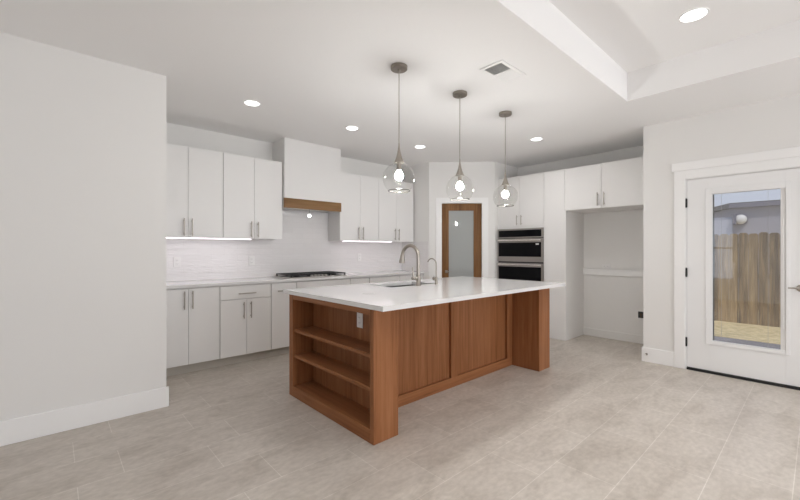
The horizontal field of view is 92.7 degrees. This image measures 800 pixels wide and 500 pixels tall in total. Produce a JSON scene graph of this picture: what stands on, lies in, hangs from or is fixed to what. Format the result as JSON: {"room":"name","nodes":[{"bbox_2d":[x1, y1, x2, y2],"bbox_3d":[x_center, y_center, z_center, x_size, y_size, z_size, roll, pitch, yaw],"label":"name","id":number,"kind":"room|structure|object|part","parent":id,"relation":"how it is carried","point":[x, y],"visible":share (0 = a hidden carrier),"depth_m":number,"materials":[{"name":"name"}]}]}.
{"room":"kitchen","nodes":[
{"label":"kitchen","id":0,"kind":"room"},
{"bbox_2d":[0,32,165,420],"bbox_3d":[-3.705,-0.072,2.547,3.450,2.745,1.445,0,0,-42],"label":"wall","id":1,"kind":"structure","parent":0,"point":[83,137],"depth_m":2.79,"materials":[{"name":"white paint"}]},
{"bbox_2d":[0,386,168,446],"bbox_3d":[-3.152,1.218,2.063,3.316,0.165,0.016,0,0,-42],"label":"baseboard","id":2,"kind":"structure","parent":1,"relation":"attached to","point":[20,429],"depth_m":2.79,"materials":[{"name":"white paint"}]},
{"bbox_2d":[166,123,401,281],"bbox_3d":[-0.900,-0.072,5.996,5.340,2.745,0.120,0,0,-42],"label":"wall","id":3,"kind":"structure","parent":0,"point":[176,134],"depth_m":4.86,"materials":[{"name":"white paint"}]},
{"bbox_2d":[166,143,222,237],"bbox_3d":[-2.417,-0.635,4.288,0.726,0.994,0.360,0,0,-42],"label":"upper cabinet","id":4,"kind":"object","parent":3,"relation":"attached to","point":[194,176],"visible":0.8,"depth_m":4.22,"materials":[{"name":"white paint"}]},
{"bbox_3d":[-2.462,-0.635,4.067,0.360,0.994,0.020,0,0,-42],"label":"door","id":5,"kind":"part","parent":4,"relation":"part of","materials":[{"name":"white paint"}]},
{"bbox_3d":[-2.194,-0.635,4.311,0.361,0.994,0.020,0,0,-42],"label":"door","id":6,"kind":"part","parent":4,"relation":"part of","materials":[{"name":"white paint"}]},
{"bbox_2d":[166,237,250,239],"bbox_3d":[-2.209,-0.135,4.362,1.005,0.014,0.060,0,0,-42],"label":"strip light","id":7,"kind":"object","parent":4,"relation":"attached to","point":[166,237],"visible":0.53,"depth_m":4.33,"materials":[{"name":"white plastic"}]},
{"bbox_2d":[223,153,281,238],"bbox_3d":[-1.879,-0.635,4.778,0.722,0.994,0.360,0,0,-42],"label":"upper cabinet","id":8,"kind":"object","parent":3,"relation":"attached to","point":[252,187],"visible":0.94,"depth_m":4.65,"materials":[{"name":"white paint"}]},
{"bbox_3d":[-1.923,-0.635,4.558,0.358,0.994,0.020,0,0,-42],"label":"door","id":9,"kind":"part","parent":8,"relation":"part of","materials":[{"name":"white paint"}]},
{"bbox_3d":[-1.656,-0.635,4.801,0.359,0.994,0.020,0,0,-42],"label":"door","id":10,"kind":"part","parent":8,"relation":"part of","materials":[{"name":"white paint"}]},
{"bbox_2d":[166,209,427,281],"bbox_3d":[-1.185,-0.120,5.220,3.874,0.960,0.644,0,0,-42],"label":"tile backsplash","id":11,"kind":"structure","parent":3,"relation":"attached to","point":[304,245],"depth_m":5.31,"materials":[{"name":"white tile"}]},
{"bbox_2d":[173,257,180,266],"bbox_3d":[-2.561,0.140,4.386,0.074,0.118,0.008,0,0,-42],"label":"wall outlet","id":12,"kind":"object","parent":11,"relation":"attached to","point":[176,260],"visible":1,"depth_m":4.38,"materials":[{"name":"white plastic"}]},
{"bbox_2d":[249,256,254,264],"bbox_3d":[-1.927,0.140,4.962,0.074,0.118,0.008,0,0,-42],"label":"wall outlet","id":13,"kind":"object","parent":11,"relation":"attached to","point":[251,258],"visible":1,"depth_m":4.96,"materials":[{"name":"white plastic"}]},
{"bbox_2d":[273,137,340,216],"bbox_3d":[-1.282,-0.948,5.308,0.862,0.992,0.368,0,0,-42],"label":"range hood","id":14,"kind":"object","parent":3,"relation":"attached to","point":[311,172],"visible":0.99,"depth_m":5.14,"materials":[{"name":"white paint"}]},
{"bbox_2d":[328,172,378,240],"bbox_3d":[-0.696,-0.635,5.855,0.719,0.994,0.360,0,0,-42],"label":"upper cabinet","id":15,"kind":"object","parent":3,"relation":"attached to","point":[358,218],"visible":0.84,"depth_m":5.71,"materials":[{"name":"white paint"}]},
{"bbox_3d":[-0.738,-0.635,5.636,0.362,0.994,0.020,0,0,-42],"label":"door","id":16,"kind":"part","parent":15,"relation":"part of","materials":[{"name":"white paint"}]},
{"bbox_3d":[-0.472,-0.635,5.879,0.352,0.994,0.020,0,0,-42],"label":"door","id":17,"kind":"part","parent":15,"relation":"part of","materials":[{"name":"white paint"}]},
{"bbox_2d":[350,241,391,241],"bbox_3d":[-0.492,-0.135,5.926,0.930,0.014,0.060,0,0,-42],"label":"strip light","id":18,"kind":"object","parent":15,"relation":"attached to","point":[350,241],"visible":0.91,"depth_m":5.93,"materials":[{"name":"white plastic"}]},
{"bbox_2d":[379,178,412,241],"bbox_3d":[-0.147,-0.635,6.354,0.758,0.994,0.360,0,0,-42],"label":"upper cabinet","id":19,"kind":"object","parent":3,"relation":"attached to","point":[395,209],"visible":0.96,"depth_m":6.23,"materials":[{"name":"white paint"}]},
{"bbox_3d":[-0.202,-0.635,6.125,0.366,0.994,0.020,0,0,-42],"label":"door","id":20,"kind":"part","parent":19,"relation":"part of","materials":[{"name":"white paint"}]},
{"bbox_3d":[0.079,-0.635,6.380,0.387,0.994,0.020,0,0,-42],"label":"door","id":21,"kind":"part","parent":19,"relation":"part of","materials":[{"name":"white paint"}]},
{"bbox_2d":[0,0,799,167],"bbox_3d":[1.109,-1.643,1.314,8.910,0.395,9.750,0,0,-42],"label":"ceiling","id":22,"kind":"structure","parent":0,"point":[598,72],"depth_m":3.07,"materials":[{"name":"white paint"}]},
{"bbox_2d":[243,100,260,106],"bbox_3d":[-1.455,-1.442,3.751,0.160,0.005,0.160,0,0,-42],"label":"recessed light","id":23,"kind":"object","parent":22,"relation":"in","point":[247,102],"visible":1,"depth_m":3.75,"materials":[{"name":"white paint"}]},
{"bbox_2d":[345,126,358,130],"bbox_3d":[-0.568,-1.442,4.520,0.160,0.005,0.160,0,0,-42],"label":"recessed light","id":24,"kind":"object","parent":22,"relation":"in","point":[352,128],"visible":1,"depth_m":4.52,"materials":[{"name":"white paint"}]},
{"bbox_2d":[388,62,409,192],"bbox_3d":[-0.008,-0.953,3.002,0.256,0.983,0.256,0,0,-42],"label":"pendant light","id":25,"kind":"object","parent":22,"relation":"hanging from","point":[398,67],"visible":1,"depth_m":2.98,"materials":[{"name":"silver metal"}]},
{"bbox_2d":[395,163,402,179],"bbox_3d":[-0.008,-0.615,3.002,0.068,0.133,0.068,0,0,-42],"label":"bulb","id":26,"kind":"object","parent":25,"relation":"attached to","point":[399,175],"depth_m":2.98,"materials":[{"name":"white glass"}]},
{"bbox_2d":[414,145,425,147],"bbox_3d":[0.279,-1.442,5.328,0.160,0.005,0.160,0,0,-42],"label":"recessed light","id":27,"kind":"object","parent":22,"relation":"in","point":[416,146],"visible":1,"depth_m":5.31,"materials":[{"name":"white paint"}]},
{"bbox_2d":[450,90,469,200],"bbox_3d":[0.551,-0.953,3.510,0.256,0.983,0.256,0,0,-42],"label":"pendant light","id":28,"kind":"object","parent":22,"relation":"hanging from","point":[458,94],"visible":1,"depth_m":3.49,"materials":[{"name":"silver metal"}]},
{"bbox_3d":[0.551,-1.107,3.510,0.007,0.615,0.007,0,0,-42],"label":"stem","id":29,"kind":"part","parent":28,"relation":"part of","materials":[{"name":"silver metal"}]},
{"bbox_2d":[456,176,463,189],"bbox_3d":[0.551,-0.615,3.510,0.068,0.133,0.068,0,0,-42],"label":"bulb","id":30,"kind":"object","parent":28,"relation":"attached to","point":[459,186],"depth_m":3.49,"materials":[{"name":"white glass"}]},
{"bbox_2d":[479,60,525,82],"bbox_3d":[0.835,-1.438,3.090,0.355,0.012,0.210,0,0,-42],"label":"ceiling vent","id":31,"kind":"object","parent":22,"relation":"in","point":[501,70],"visible":1,"depth_m":3.07,"materials":[{"name":"white metal"}]},
{"bbox_2d":[497,111,513,206],"bbox_3d":[1.109,-0.953,4.018,0.256,0.983,0.256,0,0,-42],"label":"pendant light","id":32,"kind":"object","parent":22,"relation":"hanging from","point":[505,114],"visible":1,"depth_m":4.00,"materials":[{"name":"silver metal"}]},
{"bbox_3d":[1.109,-1.107,4.018,0.007,0.615,0.007,0,0,-42],"label":"stem","id":33,"kind":"part","parent":32,"relation":"part of","materials":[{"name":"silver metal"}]},
{"bbox_2d":[502,185,508,197],"bbox_3d":[1.109,-0.615,4.018,0.068,0.133,0.068,0,0,-42],"label":"bulb","id":34,"kind":"object","parent":32,"relation":"attached to","point":[505,194],"depth_m":4.00,"materials":[{"name":"white glass"}]},
{"bbox_2d":[530,137,542,140],"bbox_3d":[1.777,-1.442,4.967,0.160,0.005,0.160,0,0,-42],"label":"recessed light","id":35,"kind":"object","parent":22,"relation":"in","point":[535,138],"visible":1,"depth_m":4.97,"materials":[{"name":"white paint"}]},
{"bbox_2d":[678,7,709,22],"bbox_3d":[2.149,-1.717,2.793,0.184,0.005,0.184,0,0,-42],"label":"recessed light","id":36,"kind":"object","parent":22,"relation":"in","point":[692,15],"visible":1,"depth_m":2.79,"materials":[{"name":"white paint"}]},
{"bbox_2d":[0,335,799,499],"bbox_3d":[1.109,1.350,1.314,8.910,0.100,9.750,0,0,-42],"label":"floor","id":37,"kind":"structure","parent":0,"point":[602,422],"depth_m":2.54,"materials":[{"name":"tile"}]},
{"bbox_2d":[166,286,218,376],"bbox_3d":[-2.382,0.847,4.175,0.626,0.906,0.574,0,0,-42],"label":"base cabinet","id":38,"kind":"object","parent":37,"relation":"on","point":[192,314],"visible":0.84,"depth_m":4.02,"materials":[{"name":"grey wood"}]},
{"bbox_3d":[-2.334,0.802,3.893,0.309,0.792,0.020,0,0,-42],"label":"door","id":39,"kind":"part","parent":38,"relation":"part of","materials":[{"name":"white paint"}]},
{"bbox_3d":[-2.173,0.522,4.002,0.012,0.187,0.036,0,0,-42],"label":"handle","id":40,"kind":"part","parent":38,"relation":"part of","materials":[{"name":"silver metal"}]},
{"bbox_3d":[-2.105,0.802,4.102,0.305,0.792,0.020,0,0,-42],"label":"door","id":41,"kind":"part","parent":38,"relation":"part of","materials":[{"name":"white paint"}]},
{"bbox_2d":[166,270,423,288],"bbox_3d":[-1.213,0.377,5.251,3.872,0.032,0.559,0,0,-42],"label":"countertop","id":42,"kind":"structure","parent":38,"relation":"on","point":[237,281],"depth_m":4.66,"materials":[{"name":"white stone"}]},
{"bbox_2d":[274,271,346,278],"bbox_3d":[-1.214,0.336,5.240,0.860,0.048,0.475,0,0,-42],"label":"gas cooktop","id":43,"kind":"object","parent":42,"relation":"in","point":[293,275],"visible":1,"depth_m":5.11,"materials":[{"name":"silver metal"}]},
{"bbox_2d":[218,283,270,366],"bbox_3d":[-1.935,0.847,4.582,0.583,0.906,0.574,0,0,-42],"label":"base cabinet","id":44,"kind":"object","parent":37,"relation":"on","point":[244,309],"visible":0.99,"depth_m":4.38,"materials":[{"name":"grey wood"}]},
{"bbox_3d":[-1.880,0.881,4.307,0.286,0.635,0.020,0,0,-42],"label":"door","id":45,"kind":"part","parent":44,"relation":"part of","materials":[{"name":"white paint"}]},
{"bbox_3d":[-1.773,0.482,4.404,0.575,0.151,0.020,0,0,-42],"label":"drawer","id":46,"kind":"part","parent":44,"relation":"part of","materials":[{"name":"white paint"}]},
{"bbox_3d":[-1.666,0.881,4.501,0.286,0.635,0.020,0,0,-42],"label":"door","id":47,"kind":"part","parent":44,"relation":"part of","materials":[{"name":"white paint"}]},
{"bbox_2d":[269,281,295,356],"bbox_3d":[-1.596,0.847,4.890,0.332,0.906,0.574,0,0,-42],"label":"base cabinet","id":48,"kind":"object","parent":37,"relation":"on","point":[279,300],"visible":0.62,"depth_m":4.67,"materials":[{"name":"grey wood"}]},
{"bbox_2d":[296,278,349,288],"bbox_3d":[-1.170,0.847,5.278,0.819,0.906,0.574,0,0,-42],"label":"base cabinet","id":49,"kind":"object","parent":37,"relation":"on","point":[344,281],"visible":0.07,"depth_m":5.07,"materials":[{"name":"grey wood"}]},
{"bbox_2d":[350,277,368,284],"bbox_3d":[-0.753,0.847,5.683,0.340,0.906,0.538,0,0,-42],"label":"base cabinet","id":50,"kind":"object","parent":37,"relation":"on","point":[361,280],"visible":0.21,"depth_m":5.47,"materials":[{"name":"grey wood"}]},
{"bbox_2d":[369,275,398,282],"bbox_3d":[-0.407,0.847,5.997,0.593,0.906,0.538,0,0,-42],"label":"base cabinet","id":51,"kind":"object","parent":37,"relation":"on","point":[376,279],"visible":0.15,"depth_m":5.79,"materials":[{"name":"grey wood"}]},
{"bbox_2d":[399,274,422,280],"bbox_3d":[0.012,0.847,6.379,0.538,0.906,0.538,0,0,-42],"label":"base cabinet","id":52,"kind":"object","parent":37,"relation":"on","point":[401,277],"visible":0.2,"depth_m":6.10,"materials":[{"name":"grey wood"}]},
{"bbox_2d":[289,288,549,444],"bbox_3d":[0.339,0.847,3.829,2.501,0.906,1.223,0,0,-42],"label":"kitchen island","id":53,"kind":"object","parent":37,"relation":"on","point":[359,379],"visible":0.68,"depth_m":3.37,"materials":[{"name":"brown wood"}]},
{"bbox_3d":[-0.893,0.847,3.488,0.220,0.906,0.069,0,0,-42],"label":"panel","id":54,"kind":"part","parent":53,"relation":"part of","materials":[{"name":"brown wood"}]},
{"bbox_3d":[-0.503,0.416,3.045,0.201,0.044,1.112,0,0,-42],"label":"rail","id":55,"kind":"part","parent":53,"relation":"part of","materials":[{"name":"brown wood"}]},
{"bbox_2d":[293,381,369,442],"bbox_3d":[-0.503,1.254,3.045,0.201,0.092,1.112,0,0,-42],"label":"shelf","id":56,"kind":"object","parent":53,"relation":"attached to","point":[348,412],"depth_m":3.00,"materials":[{"name":"brown wood"}]},
{"bbox_2d":[294,351,369,390],"bbox_3d":[-0.498,0.943,3.049,0.189,0.026,1.112,0,0,-42],"label":"shelf","id":57,"kind":"object","parent":53,"relation":"attached to","point":[358,375],"depth_m":3.05,"materials":[{"name":"brown wood"}]},
{"bbox_2d":[294,326,369,356],"bbox_3d":[-0.498,0.716,3.049,0.189,0.026,1.112,0,0,-42],"label":"shelf","id":58,"kind":"object","parent":53,"relation":"attached to","point":[350,342],"depth_m":3.03,"materials":[{"name":"brown wood"}]},
{"bbox_3d":[-0.422,0.847,3.119,0.019,0.906,1.112,0,0,-42],"label":"panel","id":59,"kind":"part","parent":53,"relation":"part of","materials":[{"name":"brown wood"}]},
{"bbox_2d":[357,313,362,327],"bbox_3d":[-0.314,0.548,2.979,0.008,0.118,0.074,0,0,-42],"label":"island outlet","id":60,"kind":"object","parent":53,"relation":"attached to","point":[359,315],"visible":0.9,"depth_m":2.97,"materials":[{"name":"white plastic"}]},
{"bbox_3d":[-0.107,0.847,2.624,0.220,0.906,0.042,0,0,-42],"label":"panel","id":61,"kind":"part","parent":53,"relation":"part of","materials":[{"name":"brown wood"}]},
{"bbox_2d":[283,276,565,311],"bbox_3d":[0.373,0.377,3.827,2.597,0.033,1.422,0,0,-42],"label":"island countertop","id":62,"kind":"structure","parent":53,"relation":"on","point":[448,289],"depth_m":3.39,"materials":[{"name":"white stone"}]},
{"bbox_2d":[386,284,413,286],"bbox_3d":[0.028,0.497,4.018,0.646,0.206,0.391,0,0,-42],"label":"undermount sink","id":63,"kind":"object","parent":62,"relation":"in","point":[410,284],"visible":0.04,"depth_m":4.27,"materials":[{"name":"silver metal"}]},
{"bbox_2d":[399,244,420,285],"bbox_3d":[0.079,0.148,3.907,0.117,0.424,0.305,0,0,-42],"label":"kitchen faucet","id":64,"kind":"object","parent":62,"relation":"on","point":[417,278],"visible":1,"depth_m":3.83,"materials":[{"name":"silver metal"}]},
{"bbox_3d":[0.105,0.098,3.921,0.036,0.324,0.271,0,0,-42],"label":"spout","id":65,"kind":"part","parent":64,"relation":"part of","materials":[{"name":"silver metal"}]},
{"bbox_3d":[0.146,0.235,3.800,0.072,0.127,0.034,0,0,-42],"label":"handle","id":66,"kind":"part","parent":64,"relation":"part of","materials":[{"name":"silver metal"}]},
{"bbox_2d":[427,258,437,283],"bbox_3d":[0.337,0.222,4.046,0.067,0.276,0.149,0,0,-42],"label":"water faucet","id":67,"kind":"object","parent":62,"relation":"on","point":[435,278],"visible":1,"depth_m":4.01,"materials":[{"name":"silver metal"}]},
{"bbox_3d":[0.504,1.254,3.635,2.045,0.092,0.027,0,0,-42],"label":"rail","id":68,"kind":"part","parent":53,"relation":"part of","materials":[{"name":"brown wood"}]},
{"bbox_3d":[1.169,0.847,4.599,0.236,0.906,1.202,0,0,-42],"label":"panel","id":69,"kind":"part","parent":53,"relation":"part of","materials":[{"name":"brown wood"}]},
{"bbox_2d":[498,172,543,229],"bbox_3d":[2.094,0.070,6.187,0.650,2.460,0.795,0,0,-42],"label":"tall cabinet","id":70,"kind":"object","parent":37,"relation":"on","point":[526,192],"visible":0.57,"depth_m":5.96,"materials":[{"name":"white paint"}]},
{"bbox_3d":[1.754,-0.766,6.147,0.020,0.788,0.392,0,0,-42],"label":"door","id":71,"kind":"part","parent":70,"relation":"part of","materials":[{"name":"white paint"}]},
{"bbox_2d":[497,228,543,280],"bbox_3d":[2.040,0.255,6.138,0.568,1.181,0.784,0,0,-42],"label":"double wall oven","id":72,"kind":"object","parent":70,"relation":"in","point":[520,251],"visible":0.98,"depth_m":5.94,"materials":[{"name":"black metal"}]},
{"bbox_3d":[1.847,0.228,5.964,0.047,0.024,0.757,0,0,-42],"label":"handle","id":73,"kind":"part","parent":72,"relation":"part of","materials":[{"name":"silver metal"}]},
{"bbox_3d":[1.847,-0.152,5.964,0.047,0.024,0.757,0,0,-42],"label":"handle","id":74,"kind":"part","parent":72,"relation":"part of","materials":[{"name":"silver metal"}]},
{"bbox_3d":[1.863,0.501,5.978,0.003,0.478,0.734,0,0,-42],"label":"door glass","id":75,"kind":"part","parent":72,"relation":"part of","materials":[{"name":"black glass"}]},
{"bbox_3d":[1.863,-0.007,5.978,0.003,0.222,0.734,0,0,-42],"label":"door glass","id":76,"kind":"part","parent":72,"relation":"part of","materials":[{"name":"black glass"}]},
{"bbox_3d":[1.867,-0.259,5.982,0.003,0.106,0.734,0,0,-42],"label":"display glass","id":77,"kind":"part","parent":72,"relation":"part of","materials":[{"name":"black glass"}]},
{"bbox_3d":[1.874,0.522,5.987,0.025,0.636,0.784,0,0,-42],"label":"oven door","id":78,"kind":"part","parent":72,"relation":"part of","materials":[{"name":"black glass"}]},
{"bbox_3d":[1.874,0.001,5.987,0.025,0.366,0.784,0,0,-42],"label":"oven door","id":79,"kind":"part","parent":72,"relation":"part of","materials":[{"name":"black glass"}]},
{"bbox_3d":[1.876,-0.264,5.989,0.019,0.144,0.784,0,0,-42],"label":"control panel","id":80,"kind":"part","parent":72,"relation":"part of","materials":[{"name":"silver metal"}]},
{"bbox_3d":[1.889,0.246,6.000,0.020,1.228,0.795,0,0,-42],"label":"frame","id":81,"kind":"part","parent":70,"relation":"part of","materials":[{"name":"white paint"}]},
{"bbox_3d":[2.021,-0.766,5.853,0.020,0.788,0.397,0,0,-42],"label":"door","id":82,"kind":"part","parent":70,"relation":"part of","materials":[{"name":"white paint"}]},
{"bbox_2d":[544,169,583,340],"bbox_3d":[2.486,0.070,5.783,0.613,2.460,0.328,0,0,-42],"label":"tall cabinet","id":83,"kind":"object","parent":37,"relation":"on","point":[563,230],"visible":0.93,"depth_m":5.60,"materials":[{"name":"white paint"}]},
{"bbox_3d":[2.262,0.070,5.589,0.020,2.460,0.308,0,0,-42],"label":"door","id":84,"kind":"part","parent":83,"relation":"part of","materials":[{"name":"white paint"}]},
{"bbox_3d":[2.591,0.369,5.669,0.612,1.862,0.018,0,0,-42],"label":"panel","id":85,"kind":"part","parent":83,"relation":"part of","materials":[{"name":"white paint"}]},
{"bbox_2d":[402,162,517,278],"bbox_3d":[1.043,-0.072,6.527,2.035,2.745,0.554,0,0,2],"label":"wall","id":86,"kind":"structure","parent":0,"point":[431,181],"depth_m":6.27,"materials":[{"name":"white paint"}]},
{"bbox_2d":[442,204,481,277],"bbox_3d":[1.015,0.265,6.249,0.656,2.050,0.088,0,0,2],"label":"door","id":87,"kind":"structure","parent":86,"relation":"in","point":[461,223],"depth_m":6.27,"materials":[{"name":"brown wood"}]},
{"bbox_3d":[1.004,0.197,6.274,0.408,1.688,0.008,0,0,2],"label":"glass panel","id":88,"kind":"part","parent":87,"relation":"part of","materials":[{"name":"grey glass"}]},
{"bbox_2d":[436,198,487,277],"bbox_3d":[1.017,0.223,6.299,0.850,2.154,0.128,0,0,2],"label":"trim","id":89,"kind":"structure","parent":86,"relation":"attached to","point":[439,201],"depth_m":6.24,"materials":[{"name":"white paint"}]},
{"bbox_2d":[518,146,642,335],"bbox_3d":[2.368,-0.072,6.460,0.120,2.745,3.833,0,0,-42],"label":"wall","id":90,"kind":"structure","parent":0,"point":[615,238],"depth_m":5.57,"materials":[{"name":"white paint"}]},
{"bbox_2d":[565,157,642,212],"bbox_3d":[2.931,-0.861,5.268,0.649,0.598,1.066,0,0,-42],"label":"upper cabinet","id":91,"kind":"object","parent":90,"relation":"attached to","point":[614,185],"visible":0.82,"depth_m":5.08,"materials":[{"name":"white paint"}]},
{"bbox_3d":[2.532,-0.863,5.292,0.020,0.595,0.489,0,0,-42],"label":"door","id":92,"kind":"part","parent":91,"relation":"part of","materials":[{"name":"white paint"}]},
{"bbox_3d":[2.868,-0.863,4.924,0.020,0.595,0.501,0,0,-42],"label":"door","id":93,"kind":"part","parent":91,"relation":"part of","materials":[{"name":"white paint"}]},
{"bbox_2d":[583,327,642,343],"bbox_3d":[3.163,1.242,5.488,0.014,0.115,1.052,0,0,-42],"label":"baseboard","id":94,"kind":"structure","parent":90,"relation":"attached to","point":[620,336],"depth_m":5.54,"materials":[{"name":"white paint"}]},
{"bbox_2d":[583,268,642,276],"bbox_3d":[3.163,0.328,5.476,0.030,0.092,1.068,0,0,-42],"label":"trim","id":95,"kind":"structure","parent":90,"relation":"attached to","point":[610,272],"depth_m":5.53,"materials":[{"name":"white paint"}]},
{"bbox_2d":[635,310,642,318],"bbox_3d":[3.340,0.900,5.294,0.013,0.120,0.137,0,0,-42],"label":"box","id":96,"kind":"object","parent":90,"relation":"attached to","point":[638,313],"visible":0.58,"depth_m":5.31,"materials":[{"name":"white plastic"}]},
{"bbox_2d":[643,94,799,351],"bbox_3d":[5.225,-0.072,2.550,0.920,2.745,6.037,0,0,-42],"label":"wall","id":97,"kind":"structure","parent":0,"point":[774,124],"depth_m":4.27,"materials":[{"name":"white paint"}]},
{"bbox_2d":[642,346,673,366],"bbox_3d":[3.046,1.218,4.455,0.296,0.165,0.318,0,0,-42],"label":"baseboard","id":98,"kind":"structure","parent":97,"relation":"attached to","point":[657,356],"depth_m":4.35,"materials":[{"name":"white paint"}]},
{"bbox_2d":[672,146,799,368],"bbox_3d":[3.486,0.171,3.868,0.176,2.258,1.184,0,0,-42],"label":"trim","id":99,"kind":"structure","parent":97,"relation":"attached to","point":[786,158],"depth_m":4.17,"materials":[{"name":"white paint"}]},
{"bbox_2d":[685,168,799,390],"bbox_3d":[3.474,0.269,3.864,0.200,2.062,0.930,0,0,-42],"label":"door","id":100,"kind":"structure","parent":97,"relation":"in","point":[764,365],"depth_m":3.87,"materials":[{"name":"white paint"}]},
{"bbox_3d":[3.344,0.182,3.971,0.002,1.537,0.002,0,0,-42],"label":"blind cord","id":101,"kind":"part","parent":100,"relation":"part of","materials":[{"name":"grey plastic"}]},
{"bbox_3d":[3.467,0.172,3.828,0.052,1.643,0.630,0,0,-42],"label":"pane frame","id":102,"kind":"part","parent":100,"relation":"part of","materials":[{"name":"white paint"}]},
{"bbox_3d":[3.676,0.355,3.533,0.054,0.066,0.118,0,0,-42],"label":"lever handle","id":103,"kind":"part","parent":100,"relation":"part of","materials":[{"name":"silver metal"}]},
{"label":"outside","id":104,"kind":"structure","parent":0,"visible":0},
{"bbox_2d":[714,299,780,344],"bbox_3d":[11.252,1.580,11.594,15.750,0.280,30.000,0,0,-42],"label":"ground","id":105,"kind":"structure","parent":104,"point":[766,334],"depth_m":6.74,"materials":[{"name":"beige sand"}]},
{"bbox_2d":[714,232,780,326],"bbox_3d":[7.037,0.549,7.170,0.068,1.782,9.130,0,0,-42],"label":"fence","id":106,"kind":"object","parent":105,"relation":"on","point":[769,276],"visible":0.2,"depth_m":7.41,"materials":[{"name":"brown wood"}]},
{"bbox_2d":[714,200,780,301],"bbox_3d":[13.533,0.045,11.101,6.240,2.790,10.400,0,0,-42],"label":"house","id":107,"kind":"structure","parent":105,"relation":"on","point":[763,216],"depth_m":10.71,"materials":[{"name":"grey"}]},
{"bbox_2d":[732,214,748,224],"bbox_3d":[9.637,-0.870,10.804,0.199,0.320,0.325,0,0,-42],"label":"wall light","id":108,"kind":"object","parent":107,"relation":"attached to","point":[737,219],"visible":1,"depth_m":10.79,"materials":[{"name":"grey glass"}]},
{"bbox_3d":[9.551,-0.870,10.891,0.188,0.300,0.080,0,0,-42],"label":"lamp shade","id":109,"kind":"part","parent":108,"relation":"part of","materials":[{"name":"grey glass"}]},
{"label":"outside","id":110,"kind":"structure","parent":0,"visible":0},
{"bbox_2d":[714,336,780,348],"bbox_3d":[5.470,1.575,4.033,2.980,0.250,10.600,0,0,-42],"label":"patio","id":111,"kind":"structure","parent":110,"point":[724,339],"depth_m":5.98,"materials":[{"name":"grey concrete"}]}
]}

